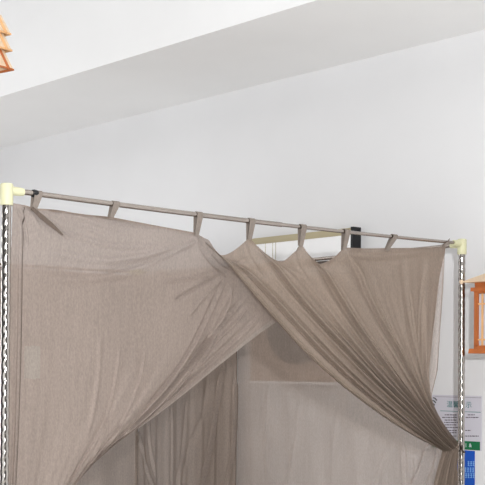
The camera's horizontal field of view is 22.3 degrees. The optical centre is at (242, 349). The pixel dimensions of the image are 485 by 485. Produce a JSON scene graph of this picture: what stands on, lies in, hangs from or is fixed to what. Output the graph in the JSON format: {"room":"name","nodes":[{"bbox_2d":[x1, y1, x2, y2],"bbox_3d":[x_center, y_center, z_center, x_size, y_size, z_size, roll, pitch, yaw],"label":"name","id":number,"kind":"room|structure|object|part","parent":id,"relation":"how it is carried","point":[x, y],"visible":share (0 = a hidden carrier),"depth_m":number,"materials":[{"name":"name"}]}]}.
{"room":"bedroom","nodes":[
{"label":"bedroom","id":0,"kind":"room"},
{"bbox_2d":[0,30,484,484],"bbox_3d":[1.624,-0.221,4.239,0.120,3.800,12.100,1,-1,-42],"label":"wall","id":1,"kind":"structure","parent":0,"point":[393,142],"depth_m":5.56,"materials":[{"name":"paint"}]},
{"bbox_2d":[0,0,484,147],"bbox_3d":[1.339,-1.708,3.929,0.765,0.839,12.000,1,-1,-42],"label":"ceiling","id":2,"kind":"structure","parent":1,"relation":"attached to","point":[76,64],"depth_m":5.48,"materials":[{"name":"paint"}]},
{"bbox_2d":[252,227,360,261],"bbox_3d":[0.268,-0.184,5.597,0.064,0.692,0.670,1,-1,-42],"label":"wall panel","id":3,"kind":"object","parent":1,"relation":"attached to","point":[319,243],"visible":0.04,"depth_m":5.53,"materials":[{"name":"white paint"}]},
{"bbox_3d":[0.270,-0.511,5.612,0.052,0.030,0.656,1,-1,-42],"label":"rail","id":4,"kind":"part","parent":3,"relation":"part of","materials":[{"name":"beige wood"}]},
{"bbox_2d":[432,395,481,450],"bbox_3d":[0.866,0.297,4.971,0.004,0.219,0.252,1,-1,-42],"label":"wall sign","id":5,"kind":"object","parent":1,"relation":"attached to","point":[446,406],"visible":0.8,"depth_m":4.93,"materials":[{"name":"paper"}]},
{"bbox_2d":[457,450,474,484],"bbox_3d":[0.886,0.582,4.944,0.002,0.348,0.121,1,-1,-42],"label":"wall sign","id":6,"kind":"object","parent":1,"relation":"attached to","point":[469,467],"visible":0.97,"depth_m":4.92,"materials":[{"name":"blue plastic"}]},
{"bbox_2d":[459,274,484,353],"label":"wooden lantern","id":7,"kind":"object","parent":1,"relation":"attached to","point":[479,281],"visible":1,"depth_m":4.61,"materials":[{"name":"brown wood"}]},
{"bbox_2d":[468,345,484,353],"bbox_3d":[0.995,0.002,4.615,0.206,0.030,0.206,1,-1,-42],"label":"tray","id":8,"kind":"object","parent":7,"relation":"on","point":[478,349],"depth_m":4.60,"materials":[{"name":"orange wood"}]},
{"bbox_3d":[0.996,-0.229,4.619,0.194,0.041,0.194,1,-1,-42],"label":"cornice","id":9,"kind":"part","parent":7,"relation":"part of","materials":[{"name":"orange wood"}]},
{"bbox_3d":[0.938,-0.110,4.565,0.003,0.196,0.146,1,-1,-42],"label":"paper pane","id":10,"kind":"part","parent":7,"relation":"part of","materials":[{"name":"white paper"}]},
{"bbox_3d":[-1.330,-2.233,1.584,8.085,0.100,12.100,1,-1,-42],"label":"ceiling","id":11,"kind":"structure","parent":0,"visible":0},
{"bbox_2d":[0,15,13,72],"bbox_3d":[-0.925,-1.529,4.022,0.264,1.222,0.264,0,-1,36],"label":"pendant","id":12,"kind":"object","parent":11,"relation":"hanging from","point":[5,65],"visible":1,"depth_m":4.02,"materials":[{"name":"brown wood"}]},
{"bbox_3d":[-1.355,1.666,1.521,8.085,0.100,12.100,1,-1,-42],"label":"floor","id":13,"kind":"structure","parent":0,"visible":0},
{"bbox_2d":[0,183,466,484],"bbox_3d":[-0.593,0.623,4.760,2.052,2.102,2.090,1,-1,-42],"label":"canopy frame","id":14,"kind":"object","parent":13,"relation":"on","point":[7,190],"visible":0.69,"depth_m":3.54,"materials":[{"name":"silver metal"}]},
{"bbox_3d":[-0.650,0.623,3.333,0.026,2.055,0.026,1,-1,-42],"label":"post","id":15,"kind":"part","parent":14,"relation":"part of","materials":[{"name":"silver metal"}]},
{"bbox_2d":[0,267,137,484],"bbox_3d":[-1.256,0.621,5.505,1.956,2.062,0.063,1,-1,-42],"label":"curtain","id":16,"kind":"object","parent":14,"relation":"hanging from","point":[117,466],"visible":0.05,"depth_m":6.07,"materials":[{"name":"beige fabric"}]},
{"bbox_3d":[-0.536,0.670,6.186,0.026,2.055,0.026,1,-1,-42],"label":"post","id":17,"kind":"part","parent":14,"relation":"part of","materials":[{"name":"silver metal"}]},
{"bbox_2d":[9,191,276,484],"bbox_3d":[-0.286,0.602,3.688,1.070,2.073,0.061,1,-1,-42],"label":"curtain","id":18,"kind":"object","parent":14,"relation":"hanging from","point":[113,321],"visible":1,"depth_m":3.57,"materials":[{"name":"beige fabric"}]},
{"bbox_2d":[136,352,237,484],"bbox_3d":[-0.273,0.635,5.862,0.065,2.058,0.743,1,-1,-42],"label":"curtain","id":19,"kind":"object","parent":14,"relation":"hanging from","point":[193,440],"visible":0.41,"depth_m":5.79,"materials":[{"name":"brown fabric"}]},
{"bbox_3d":[0.098,-0.415,4.022,1.940,0.023,0.016,1,-1,-42],"label":"rail","id":20,"kind":"part","parent":14,"relation":"part of","materials":[{"name":"grey metal"}]},
{"bbox_2d":[201,218,465,484],"bbox_3d":[0.366,0.612,4.222,1.341,2.078,0.075,1,-1,-43],"label":"curtain","id":21,"kind":"object","parent":14,"relation":"hanging from","point":[365,316],"visible":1,"depth_m":4.29,"materials":[{"name":"brown fabric"}]},
{"bbox_2d":[237,254,444,484],"bbox_3d":[0.373,0.629,5.159,0.075,2.054,1.226,1,-1,-44],"label":"curtain","id":22,"kind":"object","parent":14,"relation":"hanging from","point":[297,425],"visible":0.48,"depth_m":5.28,"materials":[{"name":"beige fabric"}]},
{"bbox_3d":[0.155,-0.388,5.448,0.016,0.023,1.978,1,-1,-42],"label":"rail","id":23,"kind":"part","parent":14,"relation":"part of","materials":[{"name":"grey metal"}]},
{"bbox_3d":[0.832,0.654,4.676,0.026,2.055,0.026,1,-1,-42],"label":"post","id":24,"kind":"part","parent":14,"relation":"part of","materials":[{"name":"silver metal"}]}
]}

